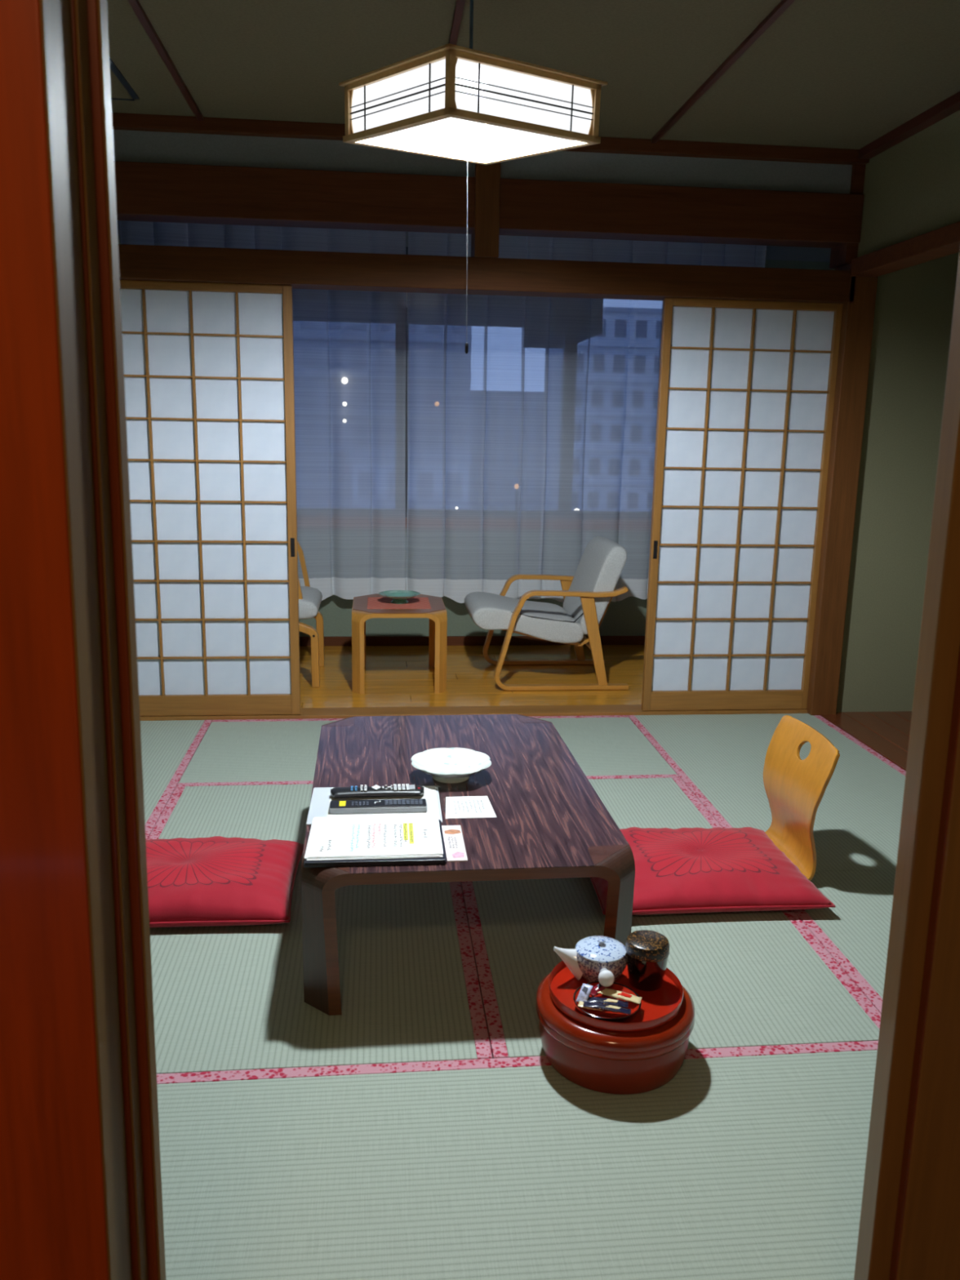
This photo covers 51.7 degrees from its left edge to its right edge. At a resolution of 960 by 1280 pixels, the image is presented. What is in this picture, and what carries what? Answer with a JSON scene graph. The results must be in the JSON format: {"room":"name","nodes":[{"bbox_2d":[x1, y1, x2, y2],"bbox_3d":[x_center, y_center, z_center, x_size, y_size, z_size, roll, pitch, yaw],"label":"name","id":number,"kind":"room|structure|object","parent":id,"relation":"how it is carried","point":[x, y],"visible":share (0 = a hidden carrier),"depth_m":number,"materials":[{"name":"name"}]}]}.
{"room":"japanese tatami room","nodes":[
{"label":"japanese tatami room","id":0,"kind":"room"},
{"bbox_2d":[299,644,644,707],"bbox_3d":[-0.020,0.188,5.216,4.378,0.030,1.373,0,12,-6],"label":"floor","id":1,"kind":"structure","parent":0,"point":[395,676],"depth_m":5.12,"materials":[{"name":"brown wood"}]},
{"bbox_2d":[297,540,324,687],"bbox_3d":[-1.144,-0.180,5.029,0.673,0.731,0.567,0,12,-6],"label":"chair","id":2,"kind":"object","parent":1,"relation":"on","point":[309,598],"visible":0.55,"depth_m":4.85,"materials":[{"name":"brown wood"}]},
{"bbox_2d":[298,586,322,619],"bbox_3d":[-1.094,-0.193,4.990,0.580,0.122,0.460,0,12,-6],"label":"seat cushion","id":3,"kind":"object","parent":2,"relation":"on","point":[309,598],"depth_m":4.81,"materials":[{"name":"grey fabric"}]},
{"bbox_2d":[351,593,447,693],"bbox_3d":[-0.412,0.007,5.011,0.455,0.395,0.560,0,12,-6],"label":"side table","id":4,"kind":"object","parent":1,"relation":"on","point":[437,615],"visible":0.96,"depth_m":4.76,"materials":[{"name":"brown wood"}]},
{"bbox_2d":[367,597,431,608],"bbox_3d":[-0.408,-0.186,4.965,0.310,0.002,0.330,0,12,-6],"label":"placemat","id":5,"kind":"object","parent":4,"relation":"on","point":[372,602],"visible":0.93,"depth_m":4.92,"materials":[{"name":"red fabric"}]},
{"bbox_2d":[378,590,420,604],"bbox_3d":[-0.403,-0.211,4.965,0.208,0.047,0.208,0,12,-6],"label":"dish","id":6,"kind":"object","parent":5,"relation":"on","point":[398,597],"visible":1,"depth_m":4.98,"materials":[{"name":"green ceramic"}]},
{"bbox_2d":[464,536,628,690],"bbox_3d":[0.326,-0.161,5.092,0.785,0.713,0.585,0,12,-6],"label":"armchair","id":7,"kind":"object","parent":1,"relation":"on","point":[588,594],"visible":1,"depth_m":4.88,"materials":[{"name":"white fabric"}]},
{"bbox_2d":[464,591,583,643],"bbox_3d":[0.216,-0.118,5.090,0.579,0.197,0.500,0,12,-6],"label":"seat cushion","id":8,"kind":"object","parent":7,"relation":"on","point":[554,623],"depth_m":4.87,"materials":[{"name":"grey fabric"}]},
{"bbox_2d":[562,536,626,635],"bbox_3d":[0.582,-0.288,5.091,0.224,0.455,0.500,0,12,-6],"label":"cushion","id":9,"kind":"object","parent":7,"relation":"on","point":[602,563],"depth_m":4.90,"materials":[{"name":"grey fabric"}]},
{"bbox_2d":[116,220,835,636],"bbox_3d":[-0.001,-1.057,4.990,4.380,2.500,1.540,0,12,-6],"label":"wall","id":10,"kind":"structure","parent":0,"point":[627,616],"depth_m":5.75,"materials":[{"name":"white paint"}]},
{"bbox_2d":[131,236,750,530],"bbox_3d":[-0.178,-1.405,5.627,3.412,1.530,0.160,0,12,-6],"label":"window","id":11,"kind":"structure","parent":10,"relation":"in","point":[393,521],"depth_m":5.66,"materials":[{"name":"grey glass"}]},
{"bbox_2d":[299,635,644,646],"bbox_3d":[-0.088,0.005,5.869,4.380,0.055,0.014,0,12,-6],"label":"baseboard","id":12,"kind":"structure","parent":10,"relation":"attached to","point":[385,640],"depth_m":5.86,"materials":[{"name":"brown wood"}]},
{"bbox_3d":[-0.142,-2.220,5.254,3.600,0.040,0.045,0,12,-6],"label":"rail","id":13,"kind":"object","parent":10,"relation":"attached to","visible":0},
{"bbox_2d":[119,220,406,600],"bbox_3d":[-1.139,-1.196,5.367,1.479,2.013,0.071,0,12,-7],"label":"sheer curtain","id":14,"kind":"object","parent":13,"relation":"hanging from","point":[345,588],"visible":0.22,"depth_m":5.40,"materials":[{"name":"white fabric"}]},
{"bbox_2d":[405,231,766,603],"bbox_3d":[0.575,-1.202,5.546,1.968,2.013,0.081,0,12,-7],"label":"sheer curtain","id":15,"kind":"object","parent":13,"relation":"hanging from","point":[456,590],"visible":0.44,"depth_m":5.51,"materials":[{"name":"white fabric"}]},
{"bbox_2d":[112,129,878,715],"bbox_3d":[-0.186,-0.833,4.179,3.685,2.390,0.175,0,12,-6],"label":"wall","id":16,"kind":"structure","parent":0,"point":[171,177],"depth_m":3.98,"materials":[{"name":"brown wood"}]},
{"bbox_2d":[120,280,300,715],"bbox_3d":[-1.169,-0.549,4.131,0.797,1.787,0.032,0,12,-6],"label":"door","id":17,"kind":"structure","parent":16,"relation":"in","point":[209,366],"depth_m":4.13,"materials":[{"name":"white paper"}]},
{"bbox_2d":[139,704,807,720],"bbox_3d":[-0.069,0.350,4.474,3.170,0.069,0.125,0,12,-6],"label":"sill","id":18,"kind":"structure","parent":16,"relation":"attached to","point":[617,709],"depth_m":4.46,"materials":[{"name":"brown wood"}]},
{"bbox_2d":[111,112,869,164],"bbox_3d":[-0.205,-1.965,3.871,3.590,0.048,0.060,0,12,-6],"label":"trim","id":19,"kind":"structure","parent":16,"relation":"attached to","point":[121,121],"depth_m":3.92,"materials":[{"name":"brown wood"}]},
{"bbox_2d":[641,297,842,711],"bbox_3d":[1.140,-0.556,4.368,0.776,1.787,0.032,0,12,-6],"label":"door","id":20,"kind":"structure","parent":16,"relation":"in","point":[746,393],"depth_m":4.36,"materials":[{"name":"white paper"}]},
{"bbox_2d":[106,0,959,149],"bbox_3d":[-0.040,-1.651,2.269,3.590,0.034,3.340,0,12,-6],"label":"ceiling","id":21,"kind":"structure","parent":0,"point":[817,73],"depth_m":3.06,"materials":[{"name":"paper"}]},
{"bbox_2d":[109,57,139,101],"bbox_3d":[-1.439,-1.877,3.242,0.500,0.004,0.620,0,12,-6],"label":"ceiling vent","id":22,"kind":"object","parent":21,"relation":"in","point":[113,68],"visible":0.42,"depth_m":3.38,"materials":[{"name":"black metal"}]},
{"bbox_2d":[338,0,607,354],"bbox_3d":[-0.025,-1.183,2.382,0.456,0.954,0.460,-8,15,-37],"label":"pendant lamp","id":23,"kind":"object","parent":21,"relation":"hanging from","point":[447,101],"visible":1,"depth_m":2.26,"materials":[{"name":"white paper"}]},
{"bbox_2d":[820,711,911,771],"bbox_3d":[1.894,0.567,3.632,0.475,0.054,2.000,0,12,-6],"label":"floor","id":24,"kind":"structure","parent":0,"point":[887,734],"depth_m":4.32,"materials":[{"name":"brown wood"}]},
{"bbox_2d":[835,110,959,711],"bbox_3d":[2.008,-0.493,2.769,0.580,2.390,3.420,0,12,-6],"label":"wall","id":25,"kind":"structure","parent":0,"point":[914,304],"depth_m":4.33,"materials":[{"name":"paint"}]},
{"bbox_2d":[849,221,959,277],"bbox_3d":[1.767,-1.207,2.530,0.115,0.067,3.300,0,12,-6],"label":"beam","id":26,"kind":"structure","parent":25,"relation":"attached to","point":[944,241],"depth_m":3.71,"materials":[{"name":"brown wood"}]},
{"bbox_2d":[857,91,959,159],"bbox_3d":[1.727,-1.633,2.440,0.060,0.035,3.310,0,12,-6],"label":"trim","id":27,"kind":"structure","parent":25,"relation":"attached to","point":[951,104],"depth_m":3.63,"materials":[{"name":"brown wood"}]},
{"bbox_3d":[0.164,0.787,2.801,4.290,0.084,3.360,0,12,-6],"label":"floor","id":28,"kind":"structure","parent":0,"visible":0},
{"bbox_2d":[140,720,212,839],"bbox_3d":[-1.512,0.544,3.463,0.889,0.056,1.632,0,12,-6],"label":"mat","id":29,"kind":"object","parent":28,"relation":"on","point":[168,748],"visible":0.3,"depth_m":3.81,"materials":[{"name":"green wicker"}]},
{"bbox_2d":[147,783,492,1074],"bbox_3d":[-0.523,0.710,2.764,0.939,0.056,1.620,0,12,-6],"label":"mat","id":30,"kind":"object","parent":28,"relation":"on","point":[225,997],"visible":0.37,"depth_m":2.30,"materials":[{"name":"green wicker"}]},
{"bbox_2d":[145,835,303,927],"bbox_3d":[-0.811,0.639,2.694,0.625,0.098,0.476,0,12,-5],"label":"floor cushion","id":31,"kind":"object","parent":30,"relation":"on","point":[215,880],"visible":0.68,"depth_m":2.59,"materials":[{"name":"red fabric"}]},
{"bbox_2d":[301,714,635,1015],"bbox_3d":[-0.082,0.530,2.721,0.735,0.330,1.170,0,12,-7],"label":"table","id":32,"kind":"object","parent":30,"relation":"on","point":[550,821],"visible":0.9,"depth_m":2.42,"materials":[{"name":"laminate"}]},
{"bbox_2d":[306,786,442,825],"bbox_3d":[-0.261,0.409,2.471,0.322,0.004,0.245,0,12,-5],"label":"folder","id":33,"kind":"object","parent":32,"relation":"on","point":[321,799],"visible":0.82,"depth_m":2.48,"materials":[{"name":"white paper"}]},
{"bbox_2d":[330,783,424,797],"bbox_3d":[-0.261,0.385,2.521,0.236,0.022,0.057,0,12,-6],"label":"remote control","id":34,"kind":"object","parent":33,"relation":"on","point":[375,790],"visible":1,"depth_m":2.50,"materials":[{"name":"black plastic"}]},
{"bbox_2d":[328,798,426,813],"bbox_3d":[-0.249,0.407,2.430,0.238,0.018,0.052,0,12,-6],"label":"remote control","id":35,"kind":"object","parent":33,"relation":"on","point":[378,806],"visible":1,"depth_m":2.41,"materials":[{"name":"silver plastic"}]},
{"bbox_2d":[303,814,446,867],"bbox_3d":[-0.235,0.452,2.243,0.305,0.017,0.246,0,12,-5],"label":"ring binder","id":36,"kind":"object","parent":32,"relation":"on","point":[412,839],"visible":1,"depth_m":2.21,"materials":[{"name":"white paper"}]},
{"bbox_2d":[410,747,491,783],"bbox_3d":[-0.078,0.347,2.672,0.215,0.050,0.215,0,12,-6],"label":"serving dish","id":37,"kind":"object","parent":32,"relation":"on","point":[446,765],"visible":1,"depth_m":2.70,"materials":[{"name":"white ceramic"}]},
{"bbox_2d":[441,825,467,862],"bbox_3d":[-0.059,0.461,2.251,0.045,0.003,0.196,0,12,-6],"label":"leaflet","id":38,"kind":"object","parent":32,"relation":"on","point":[454,843],"visible":1,"depth_m":2.24,"materials":[{"name":"paper"}]},
{"bbox_2d":[447,836,457,848],"bbox_3d":[-0.062,0.459,2.249,0.021,0.001,0.064,0,12,-6],"label":"print","id":39,"kind":"object","parent":38,"relation":"on","point":[451,841],"depth_m":2.25,"materials":[{"name":"black"}]},
{"bbox_2d":[444,829,460,834],"bbox_3d":[-0.064,0.447,2.309,0.038,0.001,0.029,0,12,-6],"label":"picture","id":40,"kind":"object","parent":38,"relation":"on","point":[446,831],"depth_m":2.31},
{"bbox_2d":[452,851,464,857],"bbox_3d":[-0.048,0.473,2.184,0.028,0.001,0.033,0,12,-6],"label":"picture","id":41,"kind":"object","parent":38,"relation":"on","point":[455,854],"depth_m":2.18},
{"bbox_2d":[445,795,496,818],"bbox_3d":[-0.029,0.416,2.469,0.125,0.001,0.146,0,12,-6],"label":"card","id":42,"kind":"object","parent":32,"relation":"on","point":[469,806],"visible":1,"depth_m":2.46,"materials":[{"name":"white paper"}]},
{"bbox_2d":[453,800,484,813],"bbox_3d":[-0.027,0.415,2.470,0.077,0.001,0.088,0,12,-6],"label":"print","id":43,"kind":"object","parent":42,"relation":"on","point":[459,806],"depth_m":2.47,"materials":[{"name":"black"}]},
{"bbox_2d":[177,715,679,786],"bbox_3d":[-0.206,0.455,3.997,1.834,0.056,0.818,0,12,-6],"label":"mat","id":44,"kind":"object","parent":28,"relation":"on","point":[234,752],"visible":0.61,"depth_m":3.93,"materials":[{"name":"green wicker"}]},
{"bbox_2d":[156,1040,878,1279],"bbox_3d":[0.040,0.963,1.621,1.807,0.056,0.818,0,12,-6],"label":"mat","id":45,"kind":"object","parent":28,"relation":"on","point":[748,1163],"visible":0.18,"depth_m":1.71,"materials":[{"name":"green wicker"}]},
{"bbox_2d":[460,777,880,1058],"bbox_3d":[0.385,0.707,2.857,0.883,0.056,1.620,0,12,-6],"label":"mat","id":46,"kind":"object","parent":28,"relation":"on","point":[751,978],"visible":0.32,"depth_m":2.42,"materials":[{"name":"green wicker"}]},
{"bbox_2d":[535,971,694,1094],"bbox_3d":[0.274,0.785,2.033,0.321,0.131,0.321,0,12,-6],"label":"round container","id":47,"kind":"object","parent":46,"relation":"on","point":[592,1058],"visible":0.68,"depth_m":1.90,"materials":[{"name":"red paint"}]},
{"bbox_2d":[548,960,683,1031],"bbox_3d":[0.276,0.710,2.017,0.271,0.022,0.271,0,12,-6],"label":"round tray","id":48,"kind":"object","parent":47,"relation":"on","point":[658,1007],"visible":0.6,"depth_m":1.99,"materials":[{"name":"red paint"}]},
{"bbox_2d":[553,935,626,986],"bbox_3d":[0.244,0.663,2.051,0.141,0.092,0.130,11,16,41],"label":"teapot","id":49,"kind":"object","parent":48,"relation":"on","point":[602,959],"visible":0.98,"depth_m":2.03,"materials":[{"name":"ceramic"}]},
{"bbox_2d":[573,981,641,1022],"bbox_3d":[0.251,0.719,1.957,0.133,0.022,0.133,0,12,-6],"label":"saucer","id":50,"kind":"object","parent":48,"relation":"on","point":[606,1015],"visible":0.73,"depth_m":1.93,"materials":[{"name":"black paint"}]},
{"bbox_2d":[576,983,593,1002],"bbox_3d":[0.206,0.699,1.958,0.023,0.022,0.037,7,13,26],"label":"candy","id":51,"kind":"object","parent":50,"relation":"in","point":[584,994],"visible":1,"depth_m":1.95,"materials":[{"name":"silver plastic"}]},
{"bbox_2d":[577,1000,601,1010],"bbox_3d":[0.216,0.713,1.932,0.049,0.009,0.020,5,12,13],"label":"snack packet","id":52,"kind":"object","parent":50,"relation":"in","point":[580,1002],"visible":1,"depth_m":1.93,"materials":[{"name":"plastic"}]},
{"bbox_2d":[590,982,606,996],"bbox_3d":[0.236,0.695,1.978,0.042,0.017,0.020,-7,14,-34],"label":"candy","id":53,"kind":"object","parent":50,"relation":"in","point":[597,988],"visible":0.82,"depth_m":1.97,"materials":[{"name":"red plastic"}]},
{"bbox_2d":[582,996,628,1007],"bbox_3d":[0.247,0.711,1.947,0.088,0.009,0.023,4,12,8],"label":"snack packet","id":54,"kind":"object","parent":50,"relation":"in","point":[615,1002],"visible":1,"depth_m":1.94,"materials":[{"name":"blue plastic"}]},
{"bbox_2d":[583,1000,631,1014],"bbox_3d":[0.247,0.714,1.923,0.092,0.010,0.019,3,12,11],"label":"snack packet","id":55,"kind":"object","parent":50,"relation":"in","point":[611,1008],"visible":1,"depth_m":1.92,"materials":[{"name":"blue plastic"}]},
{"bbox_2d":[597,987,641,1004],"bbox_3d":[0.277,0.704,1.964,0.085,0.011,0.025,5,13,18],"label":"snack packet","id":56,"kind":"object","parent":50,"relation":"on","point":[609,992],"visible":1,"depth_m":1.96,"materials":[{"name":"beige plastic"}]},
{"bbox_2d":[625,929,669,991],"bbox_3d":[0.344,0.662,2.045,0.089,0.100,0.089,0,12,-6],"label":"caddy","id":57,"kind":"object","parent":48,"relation":"on","point":[647,952],"visible":1,"depth_m":2.02,"materials":[{"name":"black paint"}]},
{"bbox_2d":[590,826,835,915],"bbox_3d":[0.603,0.637,2.826,0.625,0.085,0.505,0,12,-6],"label":"floor cushion","id":58,"kind":"object","parent":46,"relation":"on","point":[682,870],"visible":0.77,"depth_m":2.69,"materials":[{"name":"red fabric"}]},
{"bbox_2d":[763,715,839,880],"bbox_3d":[0.731,0.463,2.893,0.487,0.416,0.385,0,12,-6],"label":"chair","id":59,"kind":"object","parent":46,"relation":"on","point":[795,788],"visible":0.58,"depth_m":2.90,"materials":[{"name":"brown wood"}]},
{"bbox_2d":[627,713,906,871],"bbox_3d":[1.188,0.535,3.740,0.899,0.056,1.632,0,12,-6],"label":"mat","id":60,"kind":"object","parent":28,"relation":"on","point":[720,758],"visible":0.52,"depth_m":3.67,"materials":[{"name":"green wicker"}]},
{"bbox_2d":[792,869,896,1013],"bbox_3d":[1.347,0.874,2.152,0.908,0.056,1.626,0,12,-6],"label":"mat","id":61,"kind":"object","parent":28,"relation":"on","point":[855,932],"visible":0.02,"depth_m":2.61,"materials":[{"name":"green wicker"}]},
{"bbox_3d":[0.399,-0.122,0.874,4.170,2.390,0.100,0,12,-6],"label":"wall","id":62,"kind":"structure","parent":0,"visible":0},
{"bbox_2d":[0,0,132,1279],"bbox_3d":[-0.653,-0.054,0.688,0.765,2.405,0.063,0,12,-6],"label":"door","id":63,"kind":"structure","parent":62,"relation":"in","point":[64,1206],"depth_m":0.72,"materials":[{"name":"red wood"}]},
{"bbox_2d":[70,0,165,1279],"bbox_3d":[-0.416,-0.070,0.787,0.289,2.405,0.086,0,12,-6],"label":"door frame","id":64,"kind":"structure","parent":62,"relation":"attached to","point":[89,18],"depth_m":0.79,"materials":[{"name":"brown wood"}]},
{"bbox_2d":[853,250,959,1279],"bbox_3d":[0.690,-0.081,0.936,0.561,2.405,0.043,0,12,-6],"label":"door frame","id":65,"kind":"structure","parent":62,"relation":"attached to","point":[909,1228],"depth_m":0.99,"materials":[{"name":"brown wood"}]},
{"label":"outside","id":66,"kind":"structure","parent":0,"visible":0},
{"bbox_2d":[292,288,603,348],"bbox_3d":[-0.401,-2.154,6.308,5.700,0.434,1.200,0,12,-6],"label":"overhang","id":67,"kind":"object","parent":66,"point":[532,340],"visible":0.19,"depth_m":5.92,"materials":[{"name":"concrete"}]},
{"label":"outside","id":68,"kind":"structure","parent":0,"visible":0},
{"bbox_3d":[7.144,-9.364,119.217,280.000,0.300,214.000,0,12,-6],"label":"ground","id":69,"kind":"structure","parent":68,"visible":0},
{"bbox_2d":[293,320,471,507],"bbox_3d":[-12.592,-16.253,87.778,22.760,25.480,12.350,0,12,-6],"label":"apartment block","id":70,"kind":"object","parent":69,"relation":"on","point":[317,496],"visible":0.15,"depth_m":81.38,"materials":[{"name":"concrete"}]},
{"bbox_2d":[341,377,347,382],"bbox_3d":[-10.947,-20.985,80.228,0.520,0.520,0.715,0,12,-6],"label":"street lamp","id":71,"kind":"object","parent":70,"relation":"attached to","point":[344,380],"visible":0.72,"depth_m":79.94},
{"bbox_2d":[348,450,472,508],"bbox_3d":[-4.670,-5.128,64.251,7.250,13.750,10.350,0,12,-6],"label":"building","id":72,"kind":"structure","parent":69,"relation":"on","point":[386,499],"depth_m":58.40,"materials":[{"name":"concrete"}]},
{"bbox_2d":[468,390,544,509],"bbox_3d":[3.588,-20.124,121.510,11.340,19.670,12.350,0,12,-6],"label":"office building","id":73,"kind":"structure","parent":69,"relation":"on","point":[500,504],"depth_m":114.96,"materials":[{"name":"concrete"}]},
{"bbox_2d":[514,484,519,509],"bbox_3d":[2.065,-3.262,59.770,0.320,12.199,0.320,0,12,-6],"label":"street lamp","id":74,"kind":"object","parent":69,"relation":"on","point":[516,504],"visible":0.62,"depth_m":58.60,"materials":[{"name":"grey metal"}]},
{"bbox_2d":[541,306,662,511],"bbox_3d":[15.266,-17.610,95.503,17.030,25.950,12.350,0,12,-6],"label":"apartment block","id":75,"kind":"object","parent":69,"relation":"on","point":[553,504],"visible":0.14,"depth_m":88.81,"materials":[{"name":"concrete"}]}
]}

